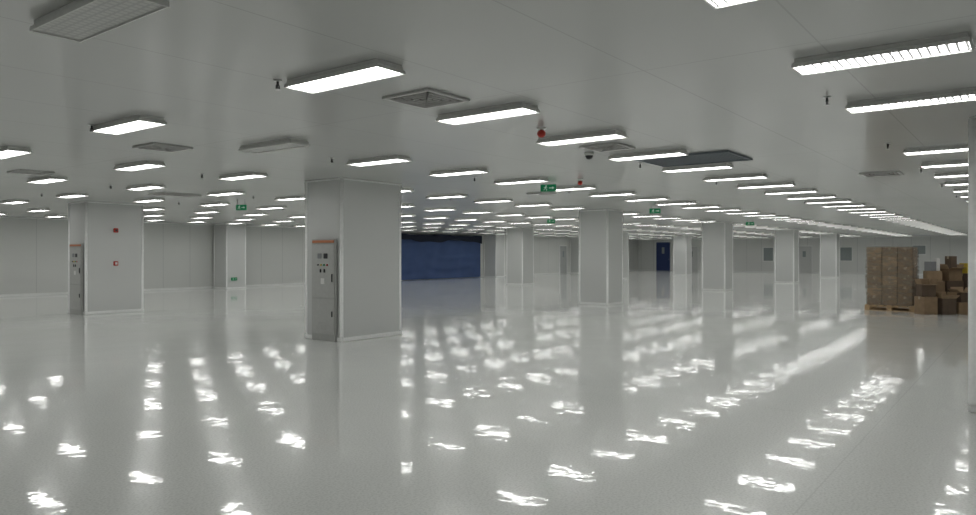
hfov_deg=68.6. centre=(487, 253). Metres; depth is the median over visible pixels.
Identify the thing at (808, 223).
ceiling light
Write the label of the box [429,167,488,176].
ceiling light
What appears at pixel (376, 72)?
diffuser
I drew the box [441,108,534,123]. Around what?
diffuser
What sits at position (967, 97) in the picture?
diffuser
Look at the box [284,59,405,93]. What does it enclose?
ceiling light
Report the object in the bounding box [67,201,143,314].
column
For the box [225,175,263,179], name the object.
diffuser
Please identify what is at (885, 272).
carton
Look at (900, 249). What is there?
carton
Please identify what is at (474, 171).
diffuser
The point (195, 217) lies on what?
ceiling light
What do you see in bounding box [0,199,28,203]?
ceiling light
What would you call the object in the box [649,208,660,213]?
exit sign
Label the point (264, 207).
ceiling light
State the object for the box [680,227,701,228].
ceiling light
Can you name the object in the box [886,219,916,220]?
ceiling light
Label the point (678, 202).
ceiling light
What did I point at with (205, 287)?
baseboard
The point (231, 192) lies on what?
ceiling light
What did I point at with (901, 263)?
carton
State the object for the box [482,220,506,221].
ceiling light
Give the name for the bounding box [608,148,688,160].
ceiling light
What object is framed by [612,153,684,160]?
diffuser
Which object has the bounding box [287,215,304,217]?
ceiling light
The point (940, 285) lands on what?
carton
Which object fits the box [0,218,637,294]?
wall
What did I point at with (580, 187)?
ceiling light
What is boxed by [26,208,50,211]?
ceiling light
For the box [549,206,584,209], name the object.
ceiling light
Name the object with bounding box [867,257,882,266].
carton
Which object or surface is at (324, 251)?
electrical cabinet
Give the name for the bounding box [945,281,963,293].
carton
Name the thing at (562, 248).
door
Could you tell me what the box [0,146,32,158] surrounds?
ceiling light
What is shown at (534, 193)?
ceiling vent
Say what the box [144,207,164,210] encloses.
ceiling light
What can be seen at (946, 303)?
carton
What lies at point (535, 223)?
ceiling light
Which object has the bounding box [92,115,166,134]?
ceiling light
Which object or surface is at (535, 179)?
ceiling light
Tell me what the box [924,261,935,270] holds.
carton
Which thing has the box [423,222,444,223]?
ceiling light
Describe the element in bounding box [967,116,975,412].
column
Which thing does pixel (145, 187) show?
diffuser
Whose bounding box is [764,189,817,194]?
ceiling light
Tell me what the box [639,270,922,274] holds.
trim
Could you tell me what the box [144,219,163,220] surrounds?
ceiling light
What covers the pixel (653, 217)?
ceiling light
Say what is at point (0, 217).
trim
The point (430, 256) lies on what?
curtain
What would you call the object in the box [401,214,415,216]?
ceiling light
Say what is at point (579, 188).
diffuser
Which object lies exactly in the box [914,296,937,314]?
carton
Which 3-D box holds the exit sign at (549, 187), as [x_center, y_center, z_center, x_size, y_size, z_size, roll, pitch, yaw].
[1.109,-1.222,13.119,0.290,0.155,0.029,0,0,17]
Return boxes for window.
[763,247,773,261]
[840,247,852,260]
[912,245,925,254]
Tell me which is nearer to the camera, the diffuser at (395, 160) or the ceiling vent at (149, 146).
the ceiling vent at (149, 146)
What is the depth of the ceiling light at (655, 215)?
23.77 m
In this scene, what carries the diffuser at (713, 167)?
attached to the ceiling light at (726, 165)
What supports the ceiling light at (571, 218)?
attached to the ceiling
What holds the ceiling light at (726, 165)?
attached to the ceiling
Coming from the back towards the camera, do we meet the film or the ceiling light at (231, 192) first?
the film
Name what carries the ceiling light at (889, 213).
attached to the ceiling
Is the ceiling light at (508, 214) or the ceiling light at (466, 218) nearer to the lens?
the ceiling light at (508, 214)
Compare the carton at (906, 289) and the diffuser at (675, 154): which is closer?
the diffuser at (675, 154)
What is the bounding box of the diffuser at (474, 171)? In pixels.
[434,171,482,175]
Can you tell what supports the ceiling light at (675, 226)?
attached to the ceiling
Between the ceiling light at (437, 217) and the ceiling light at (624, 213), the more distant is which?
the ceiling light at (437, 217)
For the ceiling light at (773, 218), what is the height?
0.058 m
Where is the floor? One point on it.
(760, 396)
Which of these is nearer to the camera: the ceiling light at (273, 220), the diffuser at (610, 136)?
the diffuser at (610, 136)
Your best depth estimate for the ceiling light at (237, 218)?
25.90 m
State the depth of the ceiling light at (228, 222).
29.28 m
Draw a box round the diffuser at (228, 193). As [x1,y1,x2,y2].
[215,193,240,195]
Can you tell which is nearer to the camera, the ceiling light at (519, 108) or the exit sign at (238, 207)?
the ceiling light at (519, 108)
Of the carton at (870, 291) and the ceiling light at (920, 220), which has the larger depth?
the ceiling light at (920, 220)
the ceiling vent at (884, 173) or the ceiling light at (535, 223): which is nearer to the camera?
the ceiling vent at (884, 173)
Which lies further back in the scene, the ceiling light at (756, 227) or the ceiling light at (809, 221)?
the ceiling light at (756, 227)
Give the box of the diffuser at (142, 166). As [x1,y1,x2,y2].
[120,165,159,170]
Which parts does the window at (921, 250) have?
pane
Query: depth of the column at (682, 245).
50.79 m
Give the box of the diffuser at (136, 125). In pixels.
[96,121,160,133]
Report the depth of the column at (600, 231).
21.11 m
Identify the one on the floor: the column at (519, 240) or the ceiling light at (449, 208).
the column at (519, 240)
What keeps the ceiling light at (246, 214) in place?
attached to the ceiling
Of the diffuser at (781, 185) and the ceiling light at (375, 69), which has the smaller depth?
the ceiling light at (375, 69)
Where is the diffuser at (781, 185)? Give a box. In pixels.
[745,185,793,187]
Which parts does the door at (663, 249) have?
frame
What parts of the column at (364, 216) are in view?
skirting, cornice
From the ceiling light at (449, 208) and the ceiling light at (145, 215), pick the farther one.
the ceiling light at (145, 215)
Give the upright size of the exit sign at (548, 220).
0.205 m
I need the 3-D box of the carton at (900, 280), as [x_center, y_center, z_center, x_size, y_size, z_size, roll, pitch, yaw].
[10.936,0.715,18.718,0.337,0.254,0.321,0,0,37]
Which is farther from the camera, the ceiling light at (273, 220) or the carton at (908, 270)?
the ceiling light at (273, 220)
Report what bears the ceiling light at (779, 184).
attached to the ceiling
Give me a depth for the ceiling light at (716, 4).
3.56 m
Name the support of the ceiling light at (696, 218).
attached to the ceiling
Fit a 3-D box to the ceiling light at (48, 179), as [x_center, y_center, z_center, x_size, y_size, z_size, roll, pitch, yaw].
[-7.549,-1.271,12.243,0.990,0.058,0.270,0,0,37]
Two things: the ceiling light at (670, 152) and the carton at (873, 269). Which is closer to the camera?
the ceiling light at (670, 152)
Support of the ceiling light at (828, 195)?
attached to the ceiling
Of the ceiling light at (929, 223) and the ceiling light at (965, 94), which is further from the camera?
the ceiling light at (929, 223)
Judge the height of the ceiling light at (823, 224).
0.058 m
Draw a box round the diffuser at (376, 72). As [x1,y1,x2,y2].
[290,67,400,91]
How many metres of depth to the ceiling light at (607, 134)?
7.77 m
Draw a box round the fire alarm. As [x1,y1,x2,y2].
[537,127,545,137]
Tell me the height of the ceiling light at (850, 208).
0.058 m
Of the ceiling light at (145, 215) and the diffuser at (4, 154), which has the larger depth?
the ceiling light at (145, 215)
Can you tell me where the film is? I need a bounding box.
[865,247,918,305]
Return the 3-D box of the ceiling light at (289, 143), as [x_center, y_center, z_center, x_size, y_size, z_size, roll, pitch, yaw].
[-2.526,-1.271,8.408,0.990,0.058,0.270,0,0,37]
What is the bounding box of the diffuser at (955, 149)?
[905,149,967,154]
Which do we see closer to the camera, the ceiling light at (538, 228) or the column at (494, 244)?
the ceiling light at (538, 228)
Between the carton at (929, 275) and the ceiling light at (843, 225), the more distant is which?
the ceiling light at (843, 225)
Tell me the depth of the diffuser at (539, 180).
12.51 m
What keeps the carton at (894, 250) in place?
on the carton at (894, 260)
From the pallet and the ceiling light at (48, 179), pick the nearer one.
the ceiling light at (48, 179)
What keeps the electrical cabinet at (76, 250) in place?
attached to the column at (107, 287)
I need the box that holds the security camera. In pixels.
[584,152,593,159]
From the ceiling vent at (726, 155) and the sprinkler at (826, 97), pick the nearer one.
the sprinkler at (826, 97)
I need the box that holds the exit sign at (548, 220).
[547,219,554,222]
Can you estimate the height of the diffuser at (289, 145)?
0.001 m
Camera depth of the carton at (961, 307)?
17.70 m
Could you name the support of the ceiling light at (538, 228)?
attached to the ceiling
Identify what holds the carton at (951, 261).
in the carton at (954, 273)
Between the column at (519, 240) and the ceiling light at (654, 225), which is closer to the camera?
the ceiling light at (654, 225)
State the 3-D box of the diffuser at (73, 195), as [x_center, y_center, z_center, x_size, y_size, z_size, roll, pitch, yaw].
[-9.029,-1.252,15.512,0.974,0.001,0.254,0,0,37]
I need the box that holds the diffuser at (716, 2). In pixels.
[708,0,744,6]
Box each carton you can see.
[867,247,881,256]
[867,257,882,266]
[867,266,881,275]
[867,276,882,285]
[867,286,881,294]
[867,295,882,304]
[882,247,897,256]
[882,257,897,266]
[882,267,897,275]
[882,276,897,285]
[882,286,897,295]
[882,295,897,305]
[897,286,913,295]
[898,247,913,256]
[898,257,913,266]
[898,267,913,276]
[898,277,913,286]
[898,296,913,305]
[914,279,937,296]
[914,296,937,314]
[923,271,941,280]
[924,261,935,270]
[929,281,944,291]
[933,258,939,270]
[936,292,959,314]
[940,264,965,280]
[945,256,956,268]
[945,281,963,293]
[948,287,967,301]
[956,302,967,314]
[959,263,967,272]
[962,273,967,289]
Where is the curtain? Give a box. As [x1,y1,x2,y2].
[401,233,481,279]
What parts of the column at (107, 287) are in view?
skirting, cornice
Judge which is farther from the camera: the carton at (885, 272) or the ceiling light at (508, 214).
the ceiling light at (508, 214)
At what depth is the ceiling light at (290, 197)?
16.26 m
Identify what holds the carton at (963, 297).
on the carton at (961, 307)
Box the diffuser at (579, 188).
[556,188,592,190]
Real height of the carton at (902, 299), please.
0.254 m
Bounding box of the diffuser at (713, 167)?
[666,167,729,171]
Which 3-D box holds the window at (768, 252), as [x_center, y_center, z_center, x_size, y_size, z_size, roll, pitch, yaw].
[22.765,0.025,58.076,0.870,1.170,0.050,0,0,37]
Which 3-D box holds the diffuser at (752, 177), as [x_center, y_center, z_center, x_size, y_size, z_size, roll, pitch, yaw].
[4.112,-1.252,11.895,0.974,0.001,0.254,0,0,37]
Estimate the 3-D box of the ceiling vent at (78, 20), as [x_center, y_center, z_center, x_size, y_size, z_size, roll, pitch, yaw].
[-2.078,-1.271,3.788,0.990,0.058,0.270,0,0,37]
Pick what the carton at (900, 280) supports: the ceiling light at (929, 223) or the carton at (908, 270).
the carton at (908, 270)
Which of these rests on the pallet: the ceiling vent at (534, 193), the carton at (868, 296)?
the carton at (868, 296)
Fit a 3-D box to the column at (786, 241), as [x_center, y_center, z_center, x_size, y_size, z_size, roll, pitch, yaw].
[15.733,0.100,37.653,1.006,2.800,1.006,0,0,37]
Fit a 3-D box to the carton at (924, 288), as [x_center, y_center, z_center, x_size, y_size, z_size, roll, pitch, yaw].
[10.950,0.839,17.839,0.410,0.438,0.492,0,0,7]
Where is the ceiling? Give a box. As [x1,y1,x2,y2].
[0,0,975,239]
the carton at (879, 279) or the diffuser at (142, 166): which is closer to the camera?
the diffuser at (142, 166)
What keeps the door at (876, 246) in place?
in the wall at (747, 253)
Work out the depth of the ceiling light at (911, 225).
32.21 m
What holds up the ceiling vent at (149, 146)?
in the ceiling
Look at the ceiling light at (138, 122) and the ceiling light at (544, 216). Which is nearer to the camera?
the ceiling light at (138, 122)
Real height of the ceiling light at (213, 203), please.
0.058 m
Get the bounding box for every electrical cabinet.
[70,243,82,314]
[312,239,336,341]
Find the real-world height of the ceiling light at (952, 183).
0.058 m
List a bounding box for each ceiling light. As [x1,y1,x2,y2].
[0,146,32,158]
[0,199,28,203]
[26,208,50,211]
[27,176,67,183]
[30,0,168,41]
[45,215,65,217]
[55,193,88,197]
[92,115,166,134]
[113,161,165,170]
[125,184,165,190]
[133,198,164,202]
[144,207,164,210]
[144,214,164,216]
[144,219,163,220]
[187,220,206,222]
[190,216,212,218]
[194,210,219,212]
[199,202,229,205]
[206,190,244,195]
[218,172,267,180]
[226,222,244,223]
[233,218,255,219]
[239,138,309,152]
[244,213,268,215]
[256,206,286,209]
[272,220,293,221]
[274,196,304,200]
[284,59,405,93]
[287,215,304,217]
[347,155,411,166]
[401,188,413,191]
[401,204,414,207]
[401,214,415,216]
[423,216,449,218]
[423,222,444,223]
[424,207,456,210]
[426,193,467,198]
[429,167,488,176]
[436,102,539,124]
[449,224,469,225]
[454,218,479,220]
[462,210,492,213]
[473,198,512,202]
[473,225,493,226]
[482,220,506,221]
[493,177,548,184]
[495,213,524,215]
[496,226,515,227]
[508,222,530,223]
[514,203,551,206]
[525,215,552,217]
[531,223,553,224]
[535,228,553,229]
[536,129,627,145]
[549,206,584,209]
[552,217,578,219]
[553,224,574,225]
[556,185,596,190]
[588,191,635,196]
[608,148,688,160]
[623,212,638,214]
[624,196,668,201]
[631,214,661,216]
[634,224,657,225]
[651,225,673,226]
[652,217,681,218]
[655,201,696,204]
[661,162,733,172]
[666,226,687,227]
[672,218,699,220]
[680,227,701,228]
[681,205,720,208]
[690,220,715,222]
[703,173,767,181]
[704,0,756,8]
[704,208,741,211]
[725,211,759,213]
[736,182,795,188]
[742,213,775,215]
[745,226,767,227]
[756,227,777,228]
[758,216,789,218]
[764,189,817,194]
[772,218,802,219]
[785,219,813,221]
[786,194,836,199]
[791,32,972,75]
[797,221,824,222]
[805,199,851,203]
[808,223,833,224]
[817,224,842,225]
[822,203,865,206]
[826,225,850,226]
[836,207,876,209]
[845,87,975,113]
[848,210,886,212]
[859,212,895,215]
[869,215,903,217]
[878,217,910,219]
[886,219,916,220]
[893,220,921,222]
[899,222,927,223]
[903,144,967,155]
[905,223,931,225]
[910,225,935,226]
[915,226,939,227]
[920,160,967,167]
[934,171,967,177]
[944,181,967,185]
[953,188,967,191]
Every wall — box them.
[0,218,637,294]
[638,236,967,273]
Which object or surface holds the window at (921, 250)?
in the wall at (747, 253)
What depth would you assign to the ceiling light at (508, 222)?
29.09 m
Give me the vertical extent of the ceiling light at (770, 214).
0.058 m
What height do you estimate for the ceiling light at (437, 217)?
0.058 m
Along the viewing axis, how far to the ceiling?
6.26 m
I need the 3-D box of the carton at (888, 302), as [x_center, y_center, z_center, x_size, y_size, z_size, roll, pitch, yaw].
[10.654,1.223,18.931,0.337,0.254,0.321,0,0,37]
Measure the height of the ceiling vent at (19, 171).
0.022 m
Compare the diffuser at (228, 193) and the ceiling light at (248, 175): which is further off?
the diffuser at (228, 193)
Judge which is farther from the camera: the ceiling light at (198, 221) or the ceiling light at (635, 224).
the ceiling light at (635, 224)
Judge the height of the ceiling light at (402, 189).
0.058 m
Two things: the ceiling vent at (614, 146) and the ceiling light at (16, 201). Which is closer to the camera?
the ceiling vent at (614, 146)
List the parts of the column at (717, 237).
skirting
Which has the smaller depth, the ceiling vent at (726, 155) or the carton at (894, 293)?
the ceiling vent at (726, 155)
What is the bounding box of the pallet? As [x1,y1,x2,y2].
[865,304,913,311]
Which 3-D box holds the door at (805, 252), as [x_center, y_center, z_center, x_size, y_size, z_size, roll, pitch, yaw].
[24.939,0.420,56.392,1.220,2.160,0.090,0,0,37]
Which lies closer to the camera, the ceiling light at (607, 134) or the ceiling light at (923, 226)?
the ceiling light at (607, 134)
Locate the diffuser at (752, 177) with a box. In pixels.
[706,177,765,180]
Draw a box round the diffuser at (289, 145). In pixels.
[243,143,304,151]
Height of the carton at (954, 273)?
0.425 m
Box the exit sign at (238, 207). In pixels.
[236,205,246,209]
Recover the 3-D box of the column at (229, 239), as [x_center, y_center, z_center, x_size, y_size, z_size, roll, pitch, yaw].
[-11.296,0.100,31.303,1.006,2.800,1.006,0,0,37]
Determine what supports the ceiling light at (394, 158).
attached to the ceiling
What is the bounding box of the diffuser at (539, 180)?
[498,180,541,183]
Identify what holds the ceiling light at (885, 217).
attached to the ceiling
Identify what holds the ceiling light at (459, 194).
attached to the ceiling
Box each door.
[559,245,566,273]
[656,241,670,270]
[692,246,697,270]
[799,246,812,272]
[872,245,890,247]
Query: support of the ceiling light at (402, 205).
attached to the ceiling
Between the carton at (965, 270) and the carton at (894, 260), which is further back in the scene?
the carton at (894, 260)
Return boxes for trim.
[0,217,632,239]
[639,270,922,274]
[654,235,967,239]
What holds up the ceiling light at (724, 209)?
attached to the ceiling
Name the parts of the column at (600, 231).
skirting, cornice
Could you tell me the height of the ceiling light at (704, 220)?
0.058 m
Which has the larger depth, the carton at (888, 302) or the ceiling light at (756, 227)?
the ceiling light at (756, 227)
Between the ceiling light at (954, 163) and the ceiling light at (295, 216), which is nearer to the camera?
the ceiling light at (954, 163)
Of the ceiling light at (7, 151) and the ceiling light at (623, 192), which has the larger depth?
the ceiling light at (623, 192)
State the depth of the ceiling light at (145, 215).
23.24 m
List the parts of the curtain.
rail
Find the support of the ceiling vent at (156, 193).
in the ceiling
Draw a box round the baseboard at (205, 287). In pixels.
[0,270,637,296]
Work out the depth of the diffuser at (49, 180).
12.34 m
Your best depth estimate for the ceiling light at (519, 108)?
6.42 m
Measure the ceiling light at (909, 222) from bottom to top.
0.058 m
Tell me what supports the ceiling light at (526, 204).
attached to the ceiling
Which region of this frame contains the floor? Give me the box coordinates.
[0,270,975,514]
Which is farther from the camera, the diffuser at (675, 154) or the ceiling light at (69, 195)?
the ceiling light at (69, 195)
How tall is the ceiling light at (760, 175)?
0.058 m
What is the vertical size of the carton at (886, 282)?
0.254 m
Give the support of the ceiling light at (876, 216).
attached to the ceiling
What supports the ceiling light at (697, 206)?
attached to the ceiling
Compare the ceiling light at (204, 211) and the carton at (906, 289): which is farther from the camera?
the ceiling light at (204, 211)
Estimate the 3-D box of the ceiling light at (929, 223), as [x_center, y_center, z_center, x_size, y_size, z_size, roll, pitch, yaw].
[18.556,-1.271,30.812,0.990,0.058,0.270,0,0,37]
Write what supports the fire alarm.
attached to the ceiling
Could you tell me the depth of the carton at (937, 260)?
18.34 m
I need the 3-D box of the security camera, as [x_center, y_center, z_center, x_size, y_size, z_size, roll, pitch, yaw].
[1.297,-1.255,9.163,0.120,0.090,0.120,0,0,37]
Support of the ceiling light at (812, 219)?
attached to the ceiling
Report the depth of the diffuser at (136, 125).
7.07 m
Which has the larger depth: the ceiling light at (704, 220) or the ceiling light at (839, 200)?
the ceiling light at (704, 220)
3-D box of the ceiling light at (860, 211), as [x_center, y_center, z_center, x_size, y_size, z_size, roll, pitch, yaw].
[11.334,-1.271,21.353,0.990,0.058,0.270,0,0,37]
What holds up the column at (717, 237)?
on the floor
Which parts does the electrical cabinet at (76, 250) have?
door, door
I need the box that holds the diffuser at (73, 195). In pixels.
[64,195,79,197]
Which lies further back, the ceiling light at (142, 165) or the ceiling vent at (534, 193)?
the ceiling vent at (534, 193)
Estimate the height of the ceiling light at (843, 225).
0.058 m
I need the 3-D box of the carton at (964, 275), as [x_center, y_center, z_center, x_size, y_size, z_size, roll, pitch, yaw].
[12.377,0.747,18.393,0.404,0.501,0.380,0,0,-6]
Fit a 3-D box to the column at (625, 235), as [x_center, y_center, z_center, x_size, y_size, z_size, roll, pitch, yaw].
[7.878,0.100,43.399,1.006,2.800,1.006,0,0,37]
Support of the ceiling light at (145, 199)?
attached to the ceiling
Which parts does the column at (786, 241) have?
skirting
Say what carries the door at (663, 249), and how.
in the wall at (747, 253)
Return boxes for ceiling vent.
[7,169,54,174]
[132,142,192,152]
[148,192,201,196]
[382,88,469,108]
[527,192,558,194]
[579,142,634,151]
[636,150,752,166]
[859,171,903,176]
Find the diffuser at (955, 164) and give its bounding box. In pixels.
[923,164,967,167]
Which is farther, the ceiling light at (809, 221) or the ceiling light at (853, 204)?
the ceiling light at (809, 221)
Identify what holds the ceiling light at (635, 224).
attached to the ceiling
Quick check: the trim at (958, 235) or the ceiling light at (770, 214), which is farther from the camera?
the trim at (958, 235)
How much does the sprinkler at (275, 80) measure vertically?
0.070 m
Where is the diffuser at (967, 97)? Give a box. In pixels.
[848,94,975,111]
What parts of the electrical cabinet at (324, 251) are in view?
door, door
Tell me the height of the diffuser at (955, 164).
0.001 m
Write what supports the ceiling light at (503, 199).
attached to the ceiling
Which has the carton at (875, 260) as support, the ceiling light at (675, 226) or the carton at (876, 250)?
the carton at (876, 250)
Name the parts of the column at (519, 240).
skirting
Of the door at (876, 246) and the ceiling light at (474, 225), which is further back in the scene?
the door at (876, 246)
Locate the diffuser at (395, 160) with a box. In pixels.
[350,159,406,165]
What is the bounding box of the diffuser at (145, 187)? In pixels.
[131,187,161,189]
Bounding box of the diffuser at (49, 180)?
[34,179,61,182]
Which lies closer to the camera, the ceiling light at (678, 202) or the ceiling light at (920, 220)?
the ceiling light at (678, 202)
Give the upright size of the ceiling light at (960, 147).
0.058 m
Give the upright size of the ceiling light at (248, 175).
0.058 m
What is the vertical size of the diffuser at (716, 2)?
0.001 m
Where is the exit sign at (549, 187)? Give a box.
[541,184,555,191]
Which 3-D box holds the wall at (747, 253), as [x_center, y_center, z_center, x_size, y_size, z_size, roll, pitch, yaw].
[27.491,0.100,54.626,34.600,2.800,0.200,0,0,37]
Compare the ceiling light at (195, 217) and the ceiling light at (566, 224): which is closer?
the ceiling light at (195, 217)
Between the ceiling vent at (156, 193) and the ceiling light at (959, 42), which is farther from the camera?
the ceiling vent at (156, 193)
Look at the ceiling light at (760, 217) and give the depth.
24.51 m
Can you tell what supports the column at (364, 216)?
on the floor
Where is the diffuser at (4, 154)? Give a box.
[0,151,27,157]
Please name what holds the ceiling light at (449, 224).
attached to the ceiling
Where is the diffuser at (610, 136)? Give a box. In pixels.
[541,135,621,144]
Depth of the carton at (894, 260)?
18.80 m
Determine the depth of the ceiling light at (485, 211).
21.57 m
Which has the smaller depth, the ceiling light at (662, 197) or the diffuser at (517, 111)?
the diffuser at (517, 111)
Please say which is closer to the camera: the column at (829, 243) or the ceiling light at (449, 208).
the ceiling light at (449, 208)
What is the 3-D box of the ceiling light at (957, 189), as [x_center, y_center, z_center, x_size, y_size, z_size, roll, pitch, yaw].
[9.719,-1.271,14.031,0.990,0.058,0.270,0,0,37]
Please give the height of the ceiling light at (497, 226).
0.058 m
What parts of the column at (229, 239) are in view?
skirting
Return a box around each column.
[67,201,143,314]
[213,224,246,288]
[304,178,401,341]
[484,234,504,276]
[506,227,533,284]
[570,237,578,273]
[578,209,623,305]
[623,232,628,278]
[673,236,691,274]
[701,222,732,290]
[774,229,798,282]
[820,233,839,277]
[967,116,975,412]
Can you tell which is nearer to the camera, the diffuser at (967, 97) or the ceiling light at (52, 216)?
the diffuser at (967, 97)
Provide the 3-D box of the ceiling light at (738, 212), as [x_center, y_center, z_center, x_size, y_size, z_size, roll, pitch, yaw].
[7.791,-1.271,21.920,0.990,0.058,0.270,0,0,37]
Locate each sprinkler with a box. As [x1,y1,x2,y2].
[273,79,281,89]
[823,96,830,105]
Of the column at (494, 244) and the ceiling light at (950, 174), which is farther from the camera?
the column at (494, 244)
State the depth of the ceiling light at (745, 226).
33.28 m
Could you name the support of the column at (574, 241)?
on the floor
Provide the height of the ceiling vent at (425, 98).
0.022 m
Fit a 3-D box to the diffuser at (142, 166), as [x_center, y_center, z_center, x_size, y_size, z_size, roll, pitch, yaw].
[-5.037,-1.252,10.326,0.974,0.001,0.254,0,0,37]
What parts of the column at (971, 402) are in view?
skirting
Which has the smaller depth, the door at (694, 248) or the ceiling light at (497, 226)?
the ceiling light at (497, 226)
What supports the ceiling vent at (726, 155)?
in the ceiling
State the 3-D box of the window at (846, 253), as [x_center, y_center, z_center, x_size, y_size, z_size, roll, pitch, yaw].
[27.335,0.000,54.587,0.920,1.120,0.050,0,0,37]
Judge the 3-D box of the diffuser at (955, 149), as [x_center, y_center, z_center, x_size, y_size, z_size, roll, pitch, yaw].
[5.592,-1.252,8.626,0.974,0.001,0.254,0,0,37]
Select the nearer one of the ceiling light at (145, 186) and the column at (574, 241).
the ceiling light at (145, 186)

